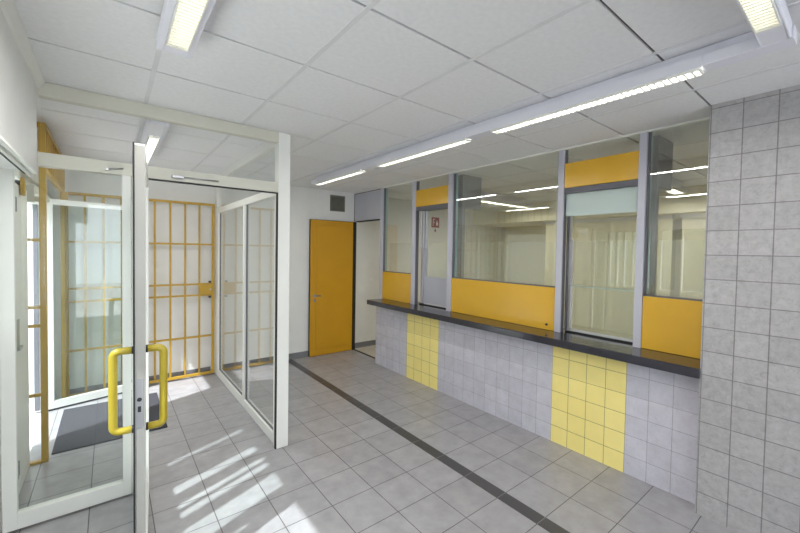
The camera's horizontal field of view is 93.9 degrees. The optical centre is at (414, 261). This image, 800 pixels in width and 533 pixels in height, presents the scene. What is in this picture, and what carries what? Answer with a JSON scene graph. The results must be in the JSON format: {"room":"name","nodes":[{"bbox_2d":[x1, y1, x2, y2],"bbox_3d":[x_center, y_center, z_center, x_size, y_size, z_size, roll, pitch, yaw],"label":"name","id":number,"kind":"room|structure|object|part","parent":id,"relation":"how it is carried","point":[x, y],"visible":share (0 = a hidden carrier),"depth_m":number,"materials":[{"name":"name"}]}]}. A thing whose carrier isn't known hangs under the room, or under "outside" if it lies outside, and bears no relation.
{"room":"public hall","nodes":[
{"label":"public hall","id":0,"kind":"room"},
{"bbox_2d":[0,8,47,532],"bbox_3d":[-1.088,0.364,0.593,0.300,2.712,8.670,0,2,-39],"label":"wall","id":1,"kind":"structure","parent":0,"point":[18,97],"depth_m":1.73,"materials":[{"name":"white paint"}]},
{"bbox_2d":[0,135,36,176],"bbox_3d":[-0.224,-0.399,-0.277,0.054,0.025,6.280,0,2,-39],"label":"rail","id":2,"kind":"object","parent":1,"relation":"attached to","point":[7,151],"visible":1,"depth_m":1.73,"materials":[{"name":"white metal"}]},
{"bbox_2d":[15,183,29,493],"bbox_3d":[-2.676,0.513,2.525,0.080,2.044,0.590,0,2,-39],"label":"door","id":3,"kind":"structure","parent":1,"relation":"in","point":[20,201],"depth_m":2.54,"materials":[{"name":"white metal"}]},
{"bbox_3d":[-2.522,0.477,2.381,0.023,0.200,0.155,0,2,-39],"label":"latch plate","id":4,"kind":"part","parent":3,"relation":"part of","materials":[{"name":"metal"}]},
{"bbox_2d":[20,178,25,195],"bbox_3d":[-2.637,-0.501,2.515,0.020,0.115,0.060,0,2,-39],"label":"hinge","id":5,"kind":"object","parent":3,"relation":"attached to","point":[22,180],"visible":1,"depth_m":2.50,"materials":[{"name":"orange paint"}]},
{"bbox_2d":[0,0,44,87],"bbox_3d":[-0.174,-0.919,-0.271,0.034,0.044,6.258,0,2,-39],"label":"trim","id":6,"kind":"structure","parent":1,"relation":"attached to","point":[8,7],"depth_m":1.67,"materials":[{"name":"white metal"}]},
{"bbox_2d":[15,180,40,413],"bbox_3d":[-3.354,0.461,3.229,0.120,2.140,1.350,0,2,-39],"label":"door frame","id":7,"kind":"structure","parent":1,"relation":"attached to","point":[33,208],"depth_m":3.69,"materials":[{"name":"white metal"}]},
{"bbox_2d":[47,199,122,410],"bbox_3d":[-3.387,0.432,4.010,0.045,2.106,0.818,2,2,37],"label":"door","id":8,"kind":"structure","parent":1,"relation":"in","point":[64,402],"depth_m":3.71,"materials":[{"name":"white metal"}]},
{"bbox_2d":[28,122,66,465],"bbox_3d":[-3.264,0.227,3.327,0.135,2.565,1.407,0,2,-39],"label":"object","id":9,"kind":"object","parent":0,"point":[46,142],"visible":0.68,"depth_m":2.83,"materials":[{"name":"orange paint"}]},
{"bbox_3d":[-2.844,-0.159,2.772,0.087,0.024,0.018,0,2,-39],"label":"rail","id":10,"kind":"part","parent":9,"relation":"part of","materials":[{"name":"orange paint"}]},
{"bbox_3d":[-2.856,0.486,2.789,0.087,0.024,0.018,0,2,-39],"label":"rail","id":11,"kind":"part","parent":9,"relation":"part of","materials":[{"name":"metal"}]},
{"bbox_3d":[-2.853,0.346,2.785,0.087,0.024,0.018,0,2,-39],"label":"rail","id":12,"kind":"part","parent":9,"relation":"part of","materials":[{"name":"metal"}]},
{"bbox_3d":[-2.865,1.011,2.803,0.087,0.024,0.018,0,2,-39],"label":"rail","id":13,"kind":"part","parent":9,"relation":"part of","materials":[{"name":"yellow metal"}]},
{"bbox_3d":[-2.873,1.521,2.816,0.087,0.018,0.040,0,2,-39],"label":"foot plate","id":14,"kind":"part","parent":9,"relation":"part of","materials":[{"name":"orange paint"}]},
{"bbox_3d":[-2.802,0.248,2.822,0.038,2.565,0.040,0,2,-39],"label":"post","id":15,"kind":"part","parent":9,"relation":"part of","materials":[{"name":"metal"}]},
{"bbox_3d":[-3.209,-1.038,3.323,0.030,0.035,1.332,0,2,-39],"label":"rail","id":16,"kind":"part","parent":9,"relation":"part of","materials":[{"name":"orange paint"}]},
{"bbox_3d":[-3.215,-0.708,3.332,0.030,0.035,1.332,0,2,-39],"label":"rail","id":17,"kind":"part","parent":9,"relation":"part of","materials":[{"name":"yellow metal"}]},
{"bbox_3d":[-3.659,0.205,3.890,0.035,2.565,0.035,0,2,-39],"label":"post","id":18,"kind":"part","parent":9,"relation":"part of","materials":[{"name":"metal"}]},
{"bbox_2d":[65,192,214,396],"bbox_3d":[-3.154,0.363,4.403,1.429,2.200,0.054,0,2,-39],"label":"security gate","id":19,"kind":"object","parent":9,"relation":"attached to","point":[204,289],"visible":0.78,"depth_m":4.44,"materials":[{"name":"metal"}]},
{"bbox_2d":[0,82,289,532],"bbox_3d":[-2.428,0.219,3.516,1.636,2.600,2.440,0,2,-39],"label":"wall partition","id":20,"kind":"structure","parent":0,"point":[13,518],"depth_m":2.46,"materials":[{"name":"white metal"}]},
{"bbox_2d":[0,168,131,532],"bbox_3d":[-2.103,0.495,2.288,0.586,2.100,0.050,0,2,-39],"label":"door","id":21,"kind":"structure","parent":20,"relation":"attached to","point":[13,518],"depth_m":2.14,"materials":[{"name":"glass"}]},
{"bbox_3d":[-1.864,0.500,2.496,0.038,2.112,0.050,0,2,-39],"label":"hinge post","id":22,"kind":"part","parent":20,"relation":"part of","materials":[{"name":"white metal"}]},
{"bbox_2d":[108,142,167,532],"bbox_3d":[-1.528,0.518,2.032,0.213,2.088,1.038,0,2,-39],"label":"door","id":23,"kind":"structure","parent":20,"relation":"in","point":[141,348],"depth_m":1.63,"materials":[{"name":"white metal"}]},
{"bbox_3d":[-1.282,0.570,1.634,0.090,0.386,0.032,0,2,-35],"label":"pull handle","id":24,"kind":"part","parent":23,"relation":"part of","materials":[{"name":"yellow metal"}]},
{"bbox_3d":[-1.204,0.623,1.635,0.024,0.215,0.004,0,2,-35],"label":"lock plate","id":25,"kind":"part","parent":23,"relation":"part of","materials":[{"name":"metal"}]},
{"bbox_3d":[-1.497,0.519,2.059,0.042,2.086,1.035,0,2,-35],"label":"frame","id":26,"kind":"part","parent":23,"relation":"part of","materials":[{"name":"white metal"}]},
{"bbox_3d":[-1.178,0.570,1.707,0.082,0.386,0.032,0,2,-35],"label":"pull handle","id":27,"kind":"part","parent":23,"relation":"part of","materials":[{"name":"yellow metal"}]},
{"bbox_3d":[-1.649,-1.001,2.604,1.381,0.084,0.060,0,2,-39],"label":"head rail","id":28,"kind":"part","parent":20,"relation":"part of","materials":[{"name":"beige metal"}]},
{"bbox_3d":[-1.547,-0.582,2.645,0.290,0.022,0.029,0,2,-39],"label":"door closer arm","id":29,"kind":"part","parent":20,"relation":"part of","materials":[{"name":"metal"}]},
{"bbox_3d":[-1.831,0.217,3.983,0.055,2.599,2.170,0,2,-39],"label":"frame","id":30,"kind":"part","parent":20,"relation":"part of","materials":[{"name":"white metal"}]},
{"bbox_3d":[-1.108,0.252,3.116,0.096,2.600,0.090,0,2,-39],"label":"corner post","id":31,"kind":"part","parent":20,"relation":"part of","materials":[{"name":"white metal"}]},
{"bbox_2d":[27,170,504,406],"bbox_3d":[-0.992,0.208,6.359,8.300,2.720,0.150,0,2,-39],"label":"wall","id":32,"kind":"structure","parent":0,"point":[484,251],"depth_m":4.87,"materials":[{"name":"white paint"}]},
{"bbox_2d":[70,367,209,393],"bbox_3d":[-3.224,1.435,4.483,1.380,0.090,0.012,0,2,-39],"label":"baseboard","id":33,"kind":"structure","parent":32,"relation":"attached to","point":[100,386],"depth_m":4.51,"materials":[{"name":"grey tile"}]},
{"bbox_2d":[222,340,375,370],"bbox_3d":[-0.962,1.425,6.329,4.300,0.090,0.012,0,2,-39],"label":"baseboard","id":34,"kind":"structure","parent":32,"relation":"attached to","point":[236,365],"depth_m":5.39,"materials":[{"name":"grey tile"}]},
{"bbox_2d":[330,195,344,211],"bbox_3d":[-1.234,-0.930,6.010,0.260,0.255,0.012,0,2,-39],"label":"air vent","id":35,"kind":"object","parent":32,"relation":"in","point":[337,203],"visible":1,"depth_m":6.01,"materials":[{"name":"grey metal"}]},
{"bbox_2d":[308,219,379,358],"bbox_3d":[-1.036,0.418,5.686,0.851,2.135,0.826,0,2,-39],"label":"door","id":36,"kind":"structure","parent":32,"relation":"in","point":[332,244],"depth_m":5.91,"materials":[{"name":"paint"}]},
{"bbox_3d":[-1.298,0.409,5.919,0.557,1.930,0.008,0,2,-39],"label":"raised panel","id":37,"kind":"part","parent":36,"relation":"part of","materials":[{"name":"paint"}]},
{"bbox_3d":[-0.768,0.415,5.949,0.103,2.135,0.758,0,2,-39],"label":"frame","id":38,"kind":"part","parent":36,"relation":"part of","materials":[{"name":"white paint"}]},
{"bbox_2d":[431,217,438,231],"bbox_3d":[0.415,-0.718,7.366,0.200,0.295,0.008,0,2,-39],"label":"fire sign","id":39,"kind":"object","parent":32,"relation":"attached to","point":[435,221],"visible":1,"depth_m":7.36,"materials":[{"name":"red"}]},
{"bbox_2d":[355,190,380,220],"bbox_3d":[-0.728,-0.872,5.926,0.058,0.438,0.750,0,2,-39],"label":"wall","id":40,"kind":"structure","parent":0,"point":[367,205],"depth_m":5.89,"materials":[{"name":"white paint"}]},
{"bbox_2d":[354,189,380,220],"bbox_3d":[-0.734,-0.887,5.933,0.062,0.460,0.764,0,2,-39],"label":"trim","id":41,"kind":"structure","parent":40,"relation":"attached to","point":[376,189],"depth_m":6.20,"materials":[{"name":"grey metal"}]},
{"bbox_2d":[354,117,709,193],"bbox_3d":[0.530,-1.048,4.355,0.036,0.013,4.799,0,2,-39],"label":"trim","id":42,"kind":"structure","parent":40,"relation":"attached to","point":[706,118],"depth_m":3.28,"materials":[{"name":"white metal"}]},
{"bbox_2d":[1,345,737,532],"bbox_3d":[1.927,1.655,3.105,7.900,0.101,8.670,0,2,-39],"label":"floor","id":43,"kind":"structure","parent":0,"point":[213,469],"depth_m":2.78,"materials":[{"name":"grey tile"}]},
{"bbox_2d":[51,392,167,454],"bbox_3d":[-2.885,1.504,3.579,0.767,0.012,1.025,0,2,-39],"label":"door mat","id":44,"kind":"object","parent":43,"relation":"on","point":[82,426],"visible":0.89,"depth_m":3.42,"materials":[{"name":"grey carpet"}]},
{"bbox_2d":[289,359,569,532],"bbox_3d":[0.859,1.610,2.225,0.091,0.001,8.658,0,2,-39],"label":"floor strip","id":45,"kind":"object","parent":43,"relation":"on","point":[547,524],"visible":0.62,"depth_m":2.90,"materials":[{"name":"grey tile"}]},
{"bbox_2d":[14,0,799,207],"bbox_3d":[1.912,-1.041,2.982,8.060,0.103,8.870,0,2,-39],"label":"ceiling","id":46,"kind":"structure","parent":0,"point":[350,82],"depth_m":2.04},
{"bbox_2d":[140,119,169,164],"bbox_3d":[-2.273,-1.013,3.205,0.124,0.110,1.600,0,2,-39],"label":"ceiling light","id":47,"kind":"object","parent":46,"relation":"attached to","point":[154,132],"visible":0.58,"depth_m":2.86,"materials":[{"name":"white metal"}]},
{"bbox_2d":[157,0,215,58],"bbox_3d":[-0.629,-0.928,1.118,0.128,0.110,1.345,0,2,-39],"label":"light","id":48,"kind":"object","parent":46,"relation":"attached to","point":[182,23],"visible":1,"depth_m":1.42,"materials":[{"name":"white metal"}]},
{"bbox_2d":[481,192,530,207],"bbox_3d":[1.503,-1.013,6.221,1.300,0.140,0.160,0,2,-39],"label":"ceiling light","id":49,"kind":"object","parent":46,"relation":"attached to","point":[486,197],"visible":0.9,"depth_m":6.12,"materials":[{"name":"white metal"}]},
{"bbox_2d":[311,24,797,184],"bbox_3d":[0.088,-0.971,3.179,0.082,0.110,4.445,0,2,-39],"label":"light trunking","id":50,"kind":"object","parent":46,"relation":"attached to","point":[743,47],"depth_m":2.04,"materials":[{"name":"white metal"}]},
{"bbox_3d":[-0.898,-0.987,4.388,0.068,0.043,1.132,0,2,-39],"label":"ceiling tube light","id":51,"kind":"part","parent":50,"relation":"part of","materials":[{"name":"white plastic"}]},
{"bbox_3d":[0.032,-0.941,3.248,0.068,0.043,1.182,0,2,-39],"label":"ceiling tube light","id":52,"kind":"part","parent":50,"relation":"part of","materials":[{"name":"white plastic"}]},
{"bbox_3d":[0.931,-0.896,2.146,0.068,0.043,1.182,0,2,-39],"label":"ceiling tube light","id":53,"kind":"part","parent":50,"relation":"part of","materials":[{"name":"white plastic"}]},
{"bbox_2d":[665,178,687,193],"bbox_3d":[2.956,-0.940,4.439,1.300,0.140,0.160,0,2,-39],"label":"ceiling light","id":54,"kind":"object","parent":46,"relation":"attached to","point":[677,186],"visible":0.37,"depth_m":4.65,"materials":[{"name":"white metal"}]},
{"bbox_2d":[736,0,791,46],"bbox_3d":[0.868,-0.900,1.016,1.435,0.110,0.090,0,2,-39],"label":"light","id":55,"kind":"object","parent":46,"relation":"attached to","point":[770,21],"visible":1,"depth_m":1.32,"materials":[{"name":"white metal"}]},
{"bbox_2d":[375,306,699,503],"bbox_3d":[0.794,1.123,4.075,0.336,0.874,3.896,0,2,-39],"label":"wall","id":56,"kind":"structure","parent":0,"point":[639,422],"depth_m":3.20,"materials":[{"name":"tile"}]},
{"bbox_2d":[367,298,700,378],"bbox_3d":[0.756,0.651,4.051,0.513,0.062,3.942,0,2,-39],"label":"countertop","id":57,"kind":"structure","parent":56,"relation":"on","point":[610,349],"depth_m":3.15,"materials":[{"name":"stone"}]},
{"bbox_2d":[379,188,410,302],"bbox_3d":[-0.230,-0.263,5.377,0.132,1.660,0.765,0,2,-39],"label":"window","id":58,"kind":"structure","parent":57,"relation":"on","point":[396,286],"depth_m":5.56,"materials":[{"name":"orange metal"}]},
{"bbox_3d":[-0.252,0.366,5.340,0.023,0.400,0.695,0,2,-39],"label":"yellow panel","id":59,"kind":"part","parent":58,"relation":"part of","materials":[{"name":"laminate"}]},
{"bbox_2d":[410,181,447,308],"bbox_3d":[0.243,-0.240,4.824,0.167,1.660,0.690,0,2,-39],"label":"window","id":60,"kind":"structure","parent":57,"relation":"on","point":[433,289],"depth_m":4.98,"materials":[{"name":"grey metal"}]},
{"bbox_3d":[0.139,-0.051,5.028,0.008,1.243,0.120,0,2,-39],"label":"panel","id":61,"kind":"part","parent":60,"relation":"part of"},
{"bbox_3d":[0.228,-0.822,4.745,0.023,0.217,0.621,0,2,-39],"label":"yellow panel","id":62,"kind":"part","parent":60,"relation":"part of","materials":[{"name":"laminate"}]},
{"bbox_3d":[0.304,0.569,4.805,0.026,0.019,0.533,0,2,-39],"label":"sash rail","id":63,"kind":"part","parent":60,"relation":"part of","materials":[{"name":"metal"}]},
{"bbox_3d":[0.309,0.385,4.798,0.014,0.350,0.519,0,2,-39],"label":"panel","id":64,"kind":"part","parent":60,"relation":"part of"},
{"bbox_2d":[456,174,481,277],"bbox_3d":[0.676,-0.229,4.687,0.335,1.651,0.100,0,2,-39],"label":"pier","id":65,"kind":"object","parent":57,"relation":"on","point":[469,187],"visible":0.79,"depth_m":4.57,"materials":[{"name":"grey paint"}]},
{"bbox_2d":[446,158,558,330],"bbox_3d":[0.897,-0.207,3.996,0.132,1.660,1.421,0,2,-39],"label":"window","id":66,"kind":"structure","parent":57,"relation":"on","point":[532,305],"depth_m":4.01,"materials":[{"name":"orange metal"}]},
{"bbox_3d":[0.876,0.422,3.957,0.023,0.400,1.346,0,2,-39],"label":"yellow panel","id":67,"kind":"part","parent":66,"relation":"part of","materials":[{"name":"laminate"}]},
{"bbox_2d":[554,150,638,343],"bbox_3d":[1.569,-0.174,3.199,0.167,1.660,0.666,0,2,-39],"label":"window","id":68,"kind":"structure","parent":57,"relation":"on","point":[608,184],"depth_m":3.24,"materials":[{"name":"grey metal"}]},
{"bbox_3d":[1.598,0.634,3.219,0.030,0.019,0.610,0,2,-39],"label":"sash rail","id":69,"kind":"part","parent":68,"relation":"part of","materials":[{"name":"metal"}]},
{"bbox_3d":[1.551,-0.756,3.123,0.023,0.217,0.608,0,2,-39],"label":"yellow panel","id":70,"kind":"part","parent":68,"relation":"part of","materials":[{"name":"laminate"}]},
{"bbox_3d":[1.569,-0.498,3.149,0.005,0.200,0.610,0,2,-39],"label":"frosted pane","id":71,"kind":"part","parent":68,"relation":"part of","materials":[{"name":"white glass"}]},
{"bbox_2d":[648,135,672,294],"bbox_3d":[1.991,-0.164,3.076,0.335,1.651,0.100,0,2,-39],"label":"pier","id":72,"kind":"object","parent":57,"relation":"on","point":[662,160],"visible":0.57,"depth_m":2.95,"materials":[{"name":"grey paint"}]},
{"bbox_2d":[633,132,702,358],"bbox_3d":[1.920,-0.155,2.741,0.132,1.660,0.487,0,2,-39],"label":"window","id":73,"kind":"structure","parent":57,"relation":"on","point":[668,324],"depth_m":2.83,"materials":[{"name":"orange metal"}]},
{"bbox_3d":[1.894,0.473,2.709,0.023,0.400,0.429,0,2,-39],"label":"yellow panel","id":74,"kind":"part","parent":73,"relation":"part of","materials":[{"name":"laminate"}]},
{"bbox_2d":[474,185,706,226],"bbox_3d":[3.628,-0.871,6.068,1.100,0.348,6.070,0,2,-39],"label":"wall","id":75,"kind":"structure","parent":0,"point":[694,200],"depth_m":6.64,"materials":[{"name":"beige paint"}]},
{"bbox_2d":[542,221,556,285],"bbox_3d":[2.520,-0.143,6.956,0.060,1.187,0.289,0,2,-39],"label":"vertical blind","id":76,"kind":"object","parent":75,"relation":"attached to","point":[551,227],"depth_m":6.95,"materials":[{"name":"beige fabric"}]},
{"bbox_2d":[571,217,636,338],"bbox_3d":[3.122,0.247,6.220,0.060,1.907,1.038,0,2,-39],"label":"window pane","id":77,"kind":"object","parent":75,"relation":"attached to","point":[604,253],"depth_m":6.18,"materials":[{"name":"clear glass"}]},
{"bbox_3d":[3.098,-0.684,6.244,0.060,0.050,2.100,0,2,-39],"label":"head rail","id":78,"kind":"part","parent":77,"relation":"part of","materials":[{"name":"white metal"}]},
{"bbox_2d":[656,215,673,295],"bbox_3d":[3.702,-0.084,5.508,0.060,1.186,0.192,0,2,-39],"label":"vertical blind","id":79,"kind":"object","parent":75,"relation":"attached to","point":[665,222],"depth_m":5.51,"materials":[{"name":"beige fabric"}]},
{"bbox_2d":[679,213,705,298],"bbox_3d":[4.454,0.434,4.588,0.060,2.150,2.050,0,2,-39],"label":"vertical blind","id":80,"kind":"object","parent":75,"relation":"attached to","point":[693,225],"visible":0.2,"depth_m":5.23,"materials":[{"name":"beige fabric"}]},
{"bbox_3d":[4.473,-0.615,4.560,0.060,0.050,2.050,0,2,-39],"label":"head rail","id":81,"kind":"part","parent":80,"relation":"part of","materials":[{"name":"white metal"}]},
{"bbox_2d":[504,219,681,296],"bbox_3d":[4.112,0.246,6.509,0.200,2.612,6.070,0,2,-39],"label":"wall","id":82,"kind":"structure","parent":0,"point":[524,255],"depth_m":8.22,"materials":[{"name":"beige paint"}]},
{"bbox_2d":[695,85,799,532],"bbox_3d":[3.262,0.383,1.044,0.537,2.600,3.871,0,2,-39],"label":"wall pier","id":83,"kind":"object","parent":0,"point":[748,464],"visible":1,"depth_m":2.19,"materials":[{"name":"grey tile"}]},
{"label":"outside","id":84,"kind":"structure","parent":0,"visible":0},
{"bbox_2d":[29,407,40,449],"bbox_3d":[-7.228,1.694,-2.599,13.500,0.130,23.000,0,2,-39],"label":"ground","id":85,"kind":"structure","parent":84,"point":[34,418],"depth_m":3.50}
]}

